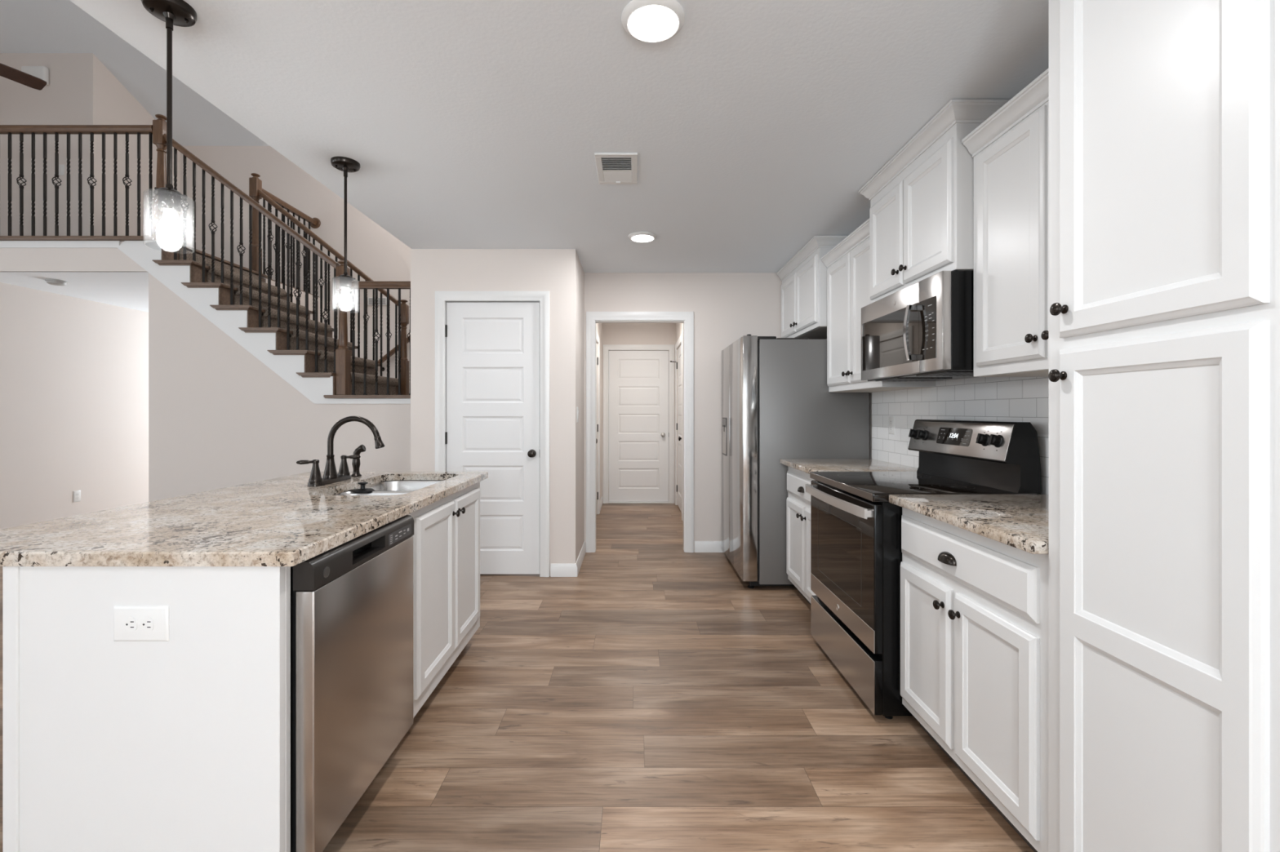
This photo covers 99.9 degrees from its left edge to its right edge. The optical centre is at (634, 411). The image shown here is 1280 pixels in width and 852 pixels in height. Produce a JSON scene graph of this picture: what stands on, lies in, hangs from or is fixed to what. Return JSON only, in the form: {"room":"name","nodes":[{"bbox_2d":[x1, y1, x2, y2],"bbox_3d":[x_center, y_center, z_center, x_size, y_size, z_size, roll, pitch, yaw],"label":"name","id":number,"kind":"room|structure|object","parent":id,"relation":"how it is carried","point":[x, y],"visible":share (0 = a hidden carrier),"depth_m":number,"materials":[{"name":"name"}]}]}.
{"room":"kitchen","nodes":[
{"label":"kitchen","id":0,"kind":"room"},
{"bbox_2d":[0,53,102,235],"bbox_3d":[-6.725,-2.570,5.950,1.550,2.720,0.100,0,0,0],"label":"wall","id":1,"kind":"structure","parent":0,"point":[73,95],"depth_m":5.90,"materials":[{"name":"white paint"}]},
{"bbox_2d":[21,66,48,85],"bbox_3d":[-6.550,-3.665,5.870,0.260,0.190,0.060,0,0,0],"label":"door chime","id":2,"kind":"object","parent":1,"relation":"attached to","point":[42,73],"visible":0.63,"depth_m":5.84,"materials":[{"name":"white plastic"}]},
{"bbox_2d":[58,164,64,175],"bbox_3d":[-6.300,-2.650,5.895,0.075,0.118,0.010,0,0,0],"label":"light switch","id":3,"kind":"object","parent":1,"relation":"attached to","point":[61,167],"visible":0.73,"depth_m":5.89,"materials":[{"name":"white plastic"}]},
{"bbox_2d":[0,241,146,271],"bbox_3d":[-5.854,-1.340,4.660,3.292,0.260,0.020,0,0,0],"label":"wall","id":4,"kind":"structure","parent":0,"point":[11,260],"depth_m":4.65,"materials":[{"name":"white paint"}]},
{"bbox_2d":[0,240,120,248],"bbox_3d":[-5.975,-1.440,4.643,3.050,0.059,0.014,0,0,0],"label":"trim","id":5,"kind":"structure","parent":4,"relation":"attached to","point":[3,244],"depth_m":4.64,"materials":[{"name":"white paint"}]},
{"bbox_2d":[0,63,180,529],"bbox_3d":[-6.000,-1.350,7.125,0.100,5.160,4.950,0,0,0],"label":"wall","id":6,"kind":"structure","parent":0,"point":[74,371],"depth_m":5.78,"materials":[{"name":"white paint"}]},
{"bbox_2d":[73,490,80,502],"bbox_3d":[-5.946,0.906,5.730,0.007,0.118,0.075,0,0,0],"label":"electrical outlet","id":7,"kind":"object","parent":6,"relation":"attached to","point":[77,495],"visible":1,"depth_m":5.73,"materials":[{"name":"white plastic"}]},
{"bbox_2d":[0,246,263,312],"bbox_3d":[-5.793,-1.340,5.843,3.414,0.260,2.375,0,0,0],"label":"ceiling","id":8,"kind":"structure","parent":0,"point":[129,290],"depth_m":5.19,"materials":[{"name":"white paint"}]},
{"bbox_2d":[44,279,67,285],"bbox_3d":[-5.360,-1.190,4.980,0.144,0.040,0.144,0,0,0],"label":"smoke detector","id":9,"kind":"object","parent":8,"relation":"attached to","point":[51,282],"visible":1,"depth_m":4.94,"materials":[{"name":"grey plastic"}]},
{"bbox_2d":[0,0,269,146],"bbox_3d":[-4.582,-3.780,1.815,6.035,0.700,10.630,0,0,0],"label":"ceiling","id":10,"kind":"structure","parent":0,"point":[26,26],"depth_m":5.91,"materials":[{"name":"white paint"}]},
{"bbox_2d":[0,62,46,90],"bbox_3d":[-4.817,-3.170,3.490,1.336,1.520,1.351,0,0,0],"label":"ceiling fan","id":11,"kind":"object","parent":10,"relation":"hanging from","point":[13,74],"visible":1,"depth_m":4.03,"materials":[{"name":"brown wood"}]},
{"bbox_2d":[148,241,410,502],"bbox_3d":[-2.886,-0.120,4.700,2.642,2.700,0.100,0,0,0],"label":"wall","id":12,"kind":"structure","parent":0,"point":[220,417],"depth_m":4.65,"materials":[{"name":"white paint"}]},
{"bbox_2d":[0,235,410,404],"bbox_3d":[-4.532,-0.723,5.817,5.934,1.565,2.424,0,0,0],"label":"staircase","id":13,"kind":"structure","parent":12,"relation":"attached to","point":[211,300],"depth_m":4.63,"materials":[{"name":"white paint"}]},
{"bbox_2d":[0,114,166,235],"bbox_3d":[-5.798,-2.045,4.680,3.405,1.079,0.095,0,0,-1],"label":"balcony railing","id":14,"kind":"object","parent":13,"relation":"on","point":[155,131],"visible":0.93,"depth_m":4.67,"materials":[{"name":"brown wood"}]},
{"bbox_2d":[16,176,26,186],"bbox_3d":[-5.341,-2.001,4.680,0.057,0.097,0.057,0,0,35],"label":"basket","id":15,"kind":"object","parent":14,"relation":"on","point":[20,177],"depth_m":4.68,"materials":[{"name":"black metal"}]},
{"bbox_2d":[51,176,62,186],"bbox_3d":[-5.035,-2.001,4.680,0.057,0.097,0.057,0,0,35],"label":"basket","id":16,"kind":"object","parent":14,"relation":"on","point":[55,177],"depth_m":4.67,"materials":[{"name":"black metal"}]},
{"bbox_2d":[87,176,97,186],"bbox_3d":[-4.728,-2.001,4.680,0.057,0.097,0.057,0,0,35],"label":"basket","id":17,"kind":"object","parent":14,"relation":"on","point":[91,184],"depth_m":4.67,"materials":[{"name":"black metal"}]},
{"bbox_2d":[122,176,132,186],"bbox_3d":[-4.421,-2.001,4.680,0.057,0.097,0.057,0,0,35],"label":"basket","id":18,"kind":"object","parent":14,"relation":"on","point":[126,184],"depth_m":4.67,"materials":[{"name":"black metal"}]},
{"bbox_2d":[163,133,350,395],"bbox_3d":[-3.302,-1.281,4.700,1.588,2.281,0.088,0,0,0],"label":"stair railing","id":19,"kind":"object","parent":13,"relation":"on","point":[341,355],"visible":0.93,"depth_m":4.69,"materials":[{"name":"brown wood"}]},
{"bbox_2d":[181,200,189,209],"bbox_3d":[-3.936,-1.804,4.700,0.057,0.097,0.057,0,0,35],"label":"basket","id":20,"kind":"object","parent":19,"relation":"on","point":[184,208],"depth_m":4.69,"materials":[{"name":"black metal"}]},
{"bbox_2d":[208,222,217,231],"bbox_3d":[-3.689,-1.611,4.700,0.057,0.097,0.057,0,0,35],"label":"basket","id":21,"kind":"object","parent":19,"relation":"on","point":[211,222],"depth_m":4.69,"materials":[{"name":"black metal"}]},
{"bbox_2d":[236,244,245,253],"bbox_3d":[-3.443,-1.418,4.700,0.057,0.097,0.057,0,0,35],"label":"basket","id":22,"kind":"object","parent":19,"relation":"on","point":[240,252],"depth_m":4.69,"materials":[{"name":"black metal"}]},
{"bbox_2d":[265,266,273,275],"bbox_3d":[-3.196,-1.225,4.700,0.057,0.097,0.057,0,0,35],"label":"basket","id":23,"kind":"object","parent":19,"relation":"on","point":[267,273],"depth_m":4.69,"materials":[{"name":"black metal"}]},
{"bbox_2d":[293,288,302,297],"bbox_3d":[-2.950,-1.032,4.700,0.057,0.097,0.057,0,0,35],"label":"basket","id":24,"kind":"object","parent":19,"relation":"on","point":[295,295],"depth_m":4.69,"materials":[{"name":"black metal"}]},
{"bbox_2d":[321,310,329,319],"bbox_3d":[-2.703,-0.839,4.700,0.057,0.097,0.057,0,0,35],"label":"basket","id":25,"kind":"object","parent":19,"relation":"on","point":[323,317],"depth_m":4.69,"materials":[{"name":"black metal"}]},
{"bbox_2d":[248,173,408,395],"bbox_3d":[-3.358,-1.373,5.907,1.703,2.465,0.105,0,0,-1],"label":"stair railing","id":26,"kind":"object","parent":13,"relation":"on","point":[255,193],"visible":0.6,"depth_m":5.89,"materials":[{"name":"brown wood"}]},
{"bbox_2d":[318,278,324,285],"bbox_3d":[-3.443,-1.418,5.900,0.057,0.097,0.057,0,0,35],"label":"basket","id":27,"kind":"object","parent":26,"relation":"on","point":[320,278],"depth_m":5.89,"materials":[{"name":"black metal"}]},
{"bbox_2d":[351,281,410,395],"bbox_3d":[-2.087,-0.638,4.700,0.842,0.994,0.064,0,0,0],"label":"landing railing","id":28,"kind":"object","parent":13,"relation":"on","point":[355,285],"visible":0.72,"depth_m":4.69,"materials":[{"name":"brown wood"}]},
{"bbox_2d":[372,331,380,341],"bbox_3d":[-2.260,-0.656,4.700,0.057,0.097,0.057,0,0,35],"label":"basket","id":29,"kind":"object","parent":28,"relation":"on","point":[375,340],"depth_m":4.69,"materials":[{"name":"black metal"}]},
{"bbox_2d":[265,278,323,323],"bbox_3d":[-4.083,-1.270,6.487,0.006,0.400,1.084,0,0,0],"label":"wall","id":30,"kind":"structure","parent":0,"point":[302,299],"depth_m":6.64,"materials":[{"name":"white paint"}]},
{"bbox_2d":[180,146,410,393],"bbox_3d":[-3.757,-1.350,7.080,4.385,5.160,0.100,0,0,0],"label":"wall","id":31,"kind":"structure","parent":0,"point":[381,256],"depth_m":7.03,"materials":[{"name":"white paint"}]},
{"bbox_2d":[368,297,386,305],"bbox_3d":[-3.365,-1.435,7.023,0.250,0.100,0.014,0,0,0],"label":"air vent","id":32,"kind":"object","parent":31,"relation":"in","point":[370,300],"visible":0.71,"depth_m":7.02,"materials":[{"name":"white plastic"}]},
{"bbox_2d":[377,335,410,371],"bbox_3d":[-3.375,-0.580,6.978,1.650,1.366,0.107,0,0,0],"label":"wall handrail","id":33,"kind":"object","parent":31,"relation":"attached to","point":[392,352],"visible":0.15,"depth_m":6.93,"materials":[{"name":"brown wood"}]},
{"bbox_2d":[410,248,577,576],"bbox_3d":[-1.058,0.015,4.057,1.230,2.450,0.100,0,0,0],"label":"wall","id":34,"kind":"structure","parent":0,"point":[554,271],"depth_m":4.01,"materials":[{"name":"white paint"}]},
{"bbox_2d":[444,302,539,573],"bbox_3d":[-1.065,0.202,4.009,0.711,2.033,0.090,0,0,0],"label":"door","id":35,"kind":"structure","parent":34,"relation":"in","point":[493,348],"depth_m":4.02,"materials":[{"name":"white paint"}]},
{"bbox_2d":[435,291,549,577],"bbox_3d":[-1.062,0.168,4.047,0.852,2.124,0.120,0,0,0],"label":"trim","id":36,"kind":"structure","parent":34,"relation":"attached to","point":[442,298],"depth_m":3.99,"materials":[{"name":"white paint"}]},
{"bbox_2d":[0,503,1034,851],"bbox_3d":[-2.882,1.230,3.052,9.234,0.001,13.063,0,0,0],"label":"floor","id":37,"kind":"structure","parent":0,"point":[585,717],"depth_m":2.02,"materials":[{"name":"brown wood"}]},
{"bbox_2d":[2,481,479,851],"bbox_3d":[-1.125,0.794,2.062,0.692,0.872,1.625,0,0,0],"label":"kitchen island","id":38,"kind":"object","parent":37,"relation":"on","point":[182,744],"visible":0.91,"depth_m":1.25,"materials":[{"name":"white paint"}]},
{"bbox_2d":[113,605,169,641],"bbox_3d":[-1.151,0.495,1.251,0.128,0.082,0.007,0,0,0],"label":"electrical outlet","id":39,"kind":"object","parent":38,"relation":"attached to","point":[131,623],"visible":1,"depth_m":1.25,"materials":[{"name":"white plastic"}]},
{"bbox_2d":[124,617,137,631],"bbox_3d":[-1.171,0.495,1.248,0.027,0.033,0.001,0,0,0],"label":"receptacle","id":40,"kind":"object","parent":39,"relation":"attached to","point":[131,623],"depth_m":1.25,"materials":[{"name":"white plastic"}]},
{"bbox_2d":[142,617,153,631],"bbox_3d":[-1.131,0.495,1.248,0.027,0.033,0.001,0,0,0],"label":"receptacle","id":41,"kind":"object","parent":39,"relation":"attached to","point":[147,622],"depth_m":1.25,"materials":[{"name":"white plastic"}]},
{"bbox_2d":[0,471,488,566],"bbox_3d":[-1.270,0.342,2.070,0.960,0.033,1.660,0,0,0],"label":"island countertop","id":42,"kind":"structure","parent":38,"relation":"on","point":[283,521],"depth_m":1.54,"materials":[{"name":"beige stone"}]},
{"bbox_2d":[296,416,385,486],"bbox_3d":[-1.302,0.173,2.456,0.309,0.304,0.300,0,0,0],"label":"faucet","id":43,"kind":"object","parent":42,"relation":"on","point":[330,476],"visible":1,"depth_m":2.45,"materials":[{"name":"black metal"}]},
{"bbox_2d":[351,444,365,476],"bbox_3d":[-1.385,0.246,2.690,0.070,0.159,0.050,0,0,0],"label":"sprayer","id":44,"kind":"object","parent":42,"relation":"on","point":[356,463],"visible":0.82,"depth_m":2.68,"materials":[{"name":"black metal"}]},
{"bbox_2d":[333,480,444,495],"bbox_3d":[-1.096,0.446,2.440,0.408,0.175,0.736,0,0,0],"label":"sink","id":45,"kind":"object","parent":42,"relation":"in","point":[393,487],"visible":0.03,"depth_m":2.79,"materials":[{"name":"silver metal"}]},
{"bbox_2d":[351,482,374,493],"bbox_3d":[-1.225,0.341,2.420,0.096,0.042,0.096,0,0,0],"label":"stopper","id":46,"kind":"object","parent":45,"relation":"on","point":[362,490],"visible":1,"depth_m":2.40,"materials":[{"name":"black plastic"}]},
{"bbox_2d":[290,515,413,851],"bbox_3d":[-1.107,0.796,1.593,0.666,0.867,0.590,0,0,0],"label":"dishwasher","id":47,"kind":"object","parent":37,"relation":"on","point":[352,602],"visible":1,"depth_m":1.45,"materials":[{"name":"silver metal"}]},
{"bbox_2d":[290,566,296,851],"bbox_3d":[-1.133,0.747,1.599,0.614,0.766,0.578,0,0,0],"label":"tub","id":48,"kind":"object","parent":47,"relation":"in","point":[293,569],"depth_m":1.31,"materials":[{"name":"black plastic"}]},
{"bbox_2d":[721,334,869,588],"bbox_3d":[1.176,0.345,4.159,0.878,1.769,0.913,0,0,0],"label":"refrigerator","id":49,"kind":"object","parent":37,"relation":"on","point":[777,402],"visible":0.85,"depth_m":3.70,"materials":[{"name":"grey metal"}]},
{"bbox_2d":[786,466,815,604],"bbox_3d":[1.316,0.794,3.279,0.636,0.872,0.787,0,0,0],"label":"base cabinet","id":50,"kind":"object","parent":37,"relation":"on","point":[797,501],"visible":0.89,"depth_m":3.39,"materials":[{"name":"white paint"}]},
{"bbox_2d":[779,458,917,474],"bbox_3d":[1.308,0.342,3.284,0.631,0.033,0.807,0,0,0],"label":"countertop","id":51,"kind":"structure","parent":50,"relation":"on","point":[806,465],"depth_m":3.22,"materials":[{"name":"beige stone"}]},
{"bbox_2d":[804,419,1040,719],"bbox_3d":[1.244,0.636,2.494,0.713,1.187,0.764,0,0,0],"label":"range","id":52,"kind":"object","parent":37,"relation":"on","point":[856,553],"visible":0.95,"depth_m":2.27,"materials":[{"name":"black metal"}]},
{"bbox_2d":[810,471,1037,502],"bbox_3d":[1.260,0.340,2.494,0.650,0.036,0.764,0,0,0],"label":"cooktop","id":53,"kind":"object","parent":52,"relation":"in","point":[862,486],"depth_m":2.37,"materials":[{"name":"black glass"}]},
{"bbox_2d":[900,507,1048,851],"bbox_3d":[1.316,0.794,1.724,0.636,0.872,0.758,0,0,0],"label":"base cabinet","id":54,"kind":"object","parent":37,"relation":"on","point":[975,607],"visible":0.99,"depth_m":1.60,"materials":[{"name":"white paint"}]},
{"bbox_2d":[888,494,1048,554],"bbox_3d":[1.308,0.342,1.725,0.631,0.033,0.764,0,0,0],"label":"countertop","id":55,"kind":"structure","parent":54,"relation":"on","point":[1020,522],"depth_m":1.72,"materials":[{"name":"beige stone"}]},
{"bbox_2d":[1048,0,1279,851],"bbox_3d":[1.308,0.011,1.093,0.652,2.437,0.587,0,0,0],"label":"pantry cabinet","id":56,"kind":"object","parent":37,"relation":"on","point":[1164,375],"visible":1,"depth_m":1.03,"materials":[{"name":"white paint"}]},
{"bbox_2d":[69,0,1048,272],"bbox_3d":[0.035,-1.335,0.650,3.400,0.250,8.300,0,0,0],"label":"ceiling","id":57,"kind":"structure","parent":0,"point":[756,130],"depth_m":2.06,"materials":[{"name":"white paint"}]},
{"bbox_2d":[140,0,196,244],"bbox_3d":[-1.390,-0.849,1.605,0.128,0.722,0.128,0,0,0],"label":"pendant light","id":58,"kind":"object","parent":57,"relation":"hanging from","point":[179,13],"visible":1,"depth_m":1.60,"materials":[{"name":"black metal"}]},
{"bbox_2d":[153,183,187,213],"bbox_3d":[-1.388,-0.637,1.602,0.076,0.078,0.078,0,0,0],"label":"socket","id":59,"kind":"object","parent":58,"relation":"attached to","point":[169,200],"depth_m":1.59,"materials":[{"name":"glass"}]},
{"bbox_2d":[330,156,359,308],"bbox_3d":[-1.408,-0.849,2.615,0.128,0.722,0.128,0,0,0],"label":"pendant light","id":60,"kind":"object","parent":57,"relation":"hanging from","point":[346,165],"visible":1,"depth_m":2.60,"materials":[{"name":"black metal"}]},
{"bbox_2d":[337,271,355,289],"bbox_3d":[-1.406,-0.637,2.612,0.076,0.078,0.078,0,0,0],"label":"socket","id":61,"kind":"object","parent":60,"relation":"attached to","point":[345,281],"depth_m":2.60,"materials":[{"name":"glass"}]},
{"bbox_2d":[594,152,637,184],"bbox_3d":[-0.089,-1.202,2.680,0.202,0.016,0.330,0,0,0],"label":"ceiling vent","id":62,"kind":"object","parent":57,"relation":"in","point":[612,168],"visible":1,"depth_m":2.66,"materials":[{"name":"white plastic"}]},
{"bbox_2d":[628,231,656,242],"bbox_3d":[0.052,-1.198,3.716,0.196,0.024,0.196,0,0,0],"label":"recessed light","id":63,"kind":"object","parent":57,"relation":"in","point":[637,237],"visible":1,"depth_m":3.67,"materials":[{"name":"white plastic"}]},
{"bbox_2d":[621,0,684,43],"bbox_3d":[0.056,-1.198,1.657,0.196,0.024,0.196,0,0,0],"label":"recessed light","id":64,"kind":"object","parent":57,"relation":"in","point":[650,21],"visible":1,"depth_m":1.63,"materials":[{"name":"white plastic"}]},
{"bbox_2d":[577,254,601,558],"bbox_3d":[-0.493,0.015,5.704,0.100,2.450,3.193,0,0,0],"label":"wall","id":65,"kind":"structure","parent":0,"point":[580,274],"depth_m":4.46,"materials":[{"name":"white paint"}]},
{"bbox_2d":[550,541,586,577],"bbox_3d":[-0.528,1.183,4.346,0.199,0.095,0.707,0,0,0],"label":"baseboard","id":66,"kind":"structure","parent":65,"relation":"attached to","point":[556,570],"depth_m":3.99,"materials":[{"name":"white paint"}]},
{"bbox_2d":[576,407,578,422],"bbox_3d":[-0.438,0.025,4.120,0.010,0.118,0.075,0,0,0],"label":"light switch","id":67,"kind":"object","parent":65,"relation":"attached to","point":[577,408],"visible":1,"depth_m":4.09,"materials":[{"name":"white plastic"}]},
{"bbox_2d":[595,342,598,515],"bbox_3d":[-0.443,0.204,6.028,0.090,2.028,0.814,0,0,0],"label":"door","id":68,"kind":"structure","parent":65,"relation":"in","point":[597,358],"depth_m":6.30,"materials":[{"name":"white paint"}]},
{"bbox_2d":[595,331,599,514],"bbox_3d":[-0.433,0.172,6.025,0.020,2.117,0.954,0,0,0],"label":"trim","id":69,"kind":"structure","parent":65,"relation":"attached to","point":[597,339],"depth_m":6.43,"materials":[{"name":"white paint"}]},
{"bbox_2d":[600,496,603,511],"bbox_3d":[-0.436,1.183,5.998,0.014,0.095,2.396,0,0,0],"label":"baseboard","id":70,"kind":"structure","parent":65,"relation":"attached to","point":[602,498],"depth_m":6.91,"materials":[{"name":"white paint"}]},
{"bbox_2d":[601,323,675,503],"bbox_3d":[0.052,0.015,7.246,0.990,2.450,0.100,0,0,0],"label":"wall","id":71,"kind":"structure","parent":0,"point":[611,333],"depth_m":7.20,"materials":[{"name":"white paint"}]},
{"bbox_2d":[608,351,668,501],"bbox_3d":[0.052,0.198,7.200,0.805,2.025,0.090,0,0,0],"label":"door","id":72,"kind":"structure","parent":71,"relation":"in","point":[638,380],"depth_m":7.21,"materials":[{"name":"white paint"}]},
{"bbox_2d":[603,344,674,503],"bbox_3d":[0.050,0.169,7.186,0.956,2.122,0.020,0,0,0],"label":"trim","id":73,"kind":"structure","parent":71,"relation":"attached to","point":[606,347],"depth_m":7.18,"materials":[{"name":"white paint"}]},
{"bbox_2d":[608,501,669,503],"bbox_3d":[0.050,1.221,7.200,0.812,0.018,0.060,0,0,0],"label":"threshold","id":74,"kind":"object","parent":71,"relation":"in","point":[609,502],"depth_m":7.17,"materials":[{"name":"white paint"}]},
{"bbox_2d":[675,323,683,505],"bbox_3d":[0.597,0.015,6.050,0.100,2.450,2.500,0,0,0],"label":"wall","id":75,"kind":"structure","parent":0,"point":[679,326],"depth_m":7.05,"materials":[{"name":"white paint"}]},
{"bbox_2d":[676,344,681,512],"bbox_3d":[0.547,0.204,6.598,0.090,2.028,0.914,0,0,0],"label":"door","id":76,"kind":"structure","parent":75,"relation":"in","point":[679,350],"depth_m":6.76,"materials":[{"name":"white paint"}]},
{"bbox_2d":[675,333,683,519],"bbox_3d":[0.537,0.172,6.595,0.020,2.117,1.054,0,0,0],"label":"trim","id":77,"kind":"structure","parent":75,"relation":"attached to","point":[680,340],"depth_m":6.15,"materials":[{"name":"white paint"}]},
{"bbox_2d":[584,272,782,551],"bbox_3d":[0.596,0.015,4.750,2.078,2.450,0.100,0,0,0],"label":"wall","id":78,"kind":"structure","parent":0,"point":[726,307],"depth_m":4.70,"materials":[{"name":"white paint"}]},
{"bbox_2d":[586,311,693,552],"bbox_3d":[0.043,0.180,4.740,0.940,2.101,0.120,0,0,0],"label":"trim","id":79,"kind":"structure","parent":78,"relation":"attached to","point":[686,318],"depth_m":4.69,"materials":[{"name":"white paint"}]},
{"bbox_2d":[694,541,724,552],"bbox_3d":[1.077,1.183,4.693,1.115,0.095,0.014,0,0,0],"label":"baseboard","id":80,"kind":"structure","parent":78,"relation":"attached to","point":[700,546],"depth_m":4.69,"materials":[{"name":"white paint"}]},
{"bbox_2d":[869,377,1048,494],"bbox_3d":[1.681,0.010,0.650,0.109,2.440,8.300,0,0,0],"label":"wall","id":81,"kind":"structure","parent":0,"point":[1006,399],"depth_m":2.70,"materials":[{"name":"white tile"}]},
{"bbox_2d":[776,235,847,339],"bbox_3d":[1.433,-0.898,4.191,0.402,0.618,1.003,0,0,0],"label":"upper cabinet","id":82,"kind":"object","parent":81,"relation":"attached to","point":[803,277],"visible":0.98,"depth_m":4.00,"materials":[{"name":"white paint"}]},
{"bbox_2d":[820,218,935,392],"bbox_3d":[1.461,-0.596,3.318,0.346,0.932,0.826,0,0,0],"label":"upper cabinet","id":83,"kind":"object","parent":81,"relation":"attached to","point":[847,264],"visible":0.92,"depth_m":3.32,"materials":[{"name":"white paint"}]},
{"bbox_2d":[888,416,894,434],"bbox_3d":[1.622,0.087,3.400,0.007,0.115,0.072,0,0,0],"label":"electrical outlet","id":84,"kind":"object","parent":81,"relation":"attached to","point":[891,419],"visible":1,"depth_m":3.39,"materials":[{"name":"white plastic"}]},
{"bbox_2d":[857,99,1009,303],"bbox_3d":[1.428,-0.884,2.513,0.412,0.646,0.867,0,0,0],"label":"upper cabinet","id":85,"kind":"object","parent":81,"relation":"attached to","point":[922,200],"visible":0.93,"depth_m":2.31,"materials":[{"name":"white paint"}]},
{"bbox_2d":[861,271,973,381],"bbox_3d":[1.393,-0.357,2.513,0.460,0.399,0.771,0,0,0],"label":"microwave","id":86,"kind":"object","parent":85,"relation":"attached to","point":[923,331],"visible":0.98,"depth_m":2.29,"materials":[{"name":"silver metal"}]},
{"bbox_2d":[961,67,1048,377],"bbox_3d":[1.461,-0.602,1.733,0.346,0.936,0.776,0,0,0],"label":"upper cabinet","id":87,"kind":"object","parent":81,"relation":"attached to","point":[1010,149],"visible":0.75,"depth_m":1.88,"materials":[{"name":"white paint"}]},
{"bbox_3d":[-5.810,-1.480,5.900,3.380,0.020,2.260,0,0,0],"label":"floor","id":88,"kind":"structure","parent":0,"visible":0},
{"bbox_2d":[262,188,320,297],"bbox_3d":[-4.180,-2.000,6.487,0.140,1.060,1.085,0,0,0],"label":"railing","id":89,"kind":"object","parent":88,"relation":"on","point":[314,223],"visible":0.44,"depth_m":6.58,"materials":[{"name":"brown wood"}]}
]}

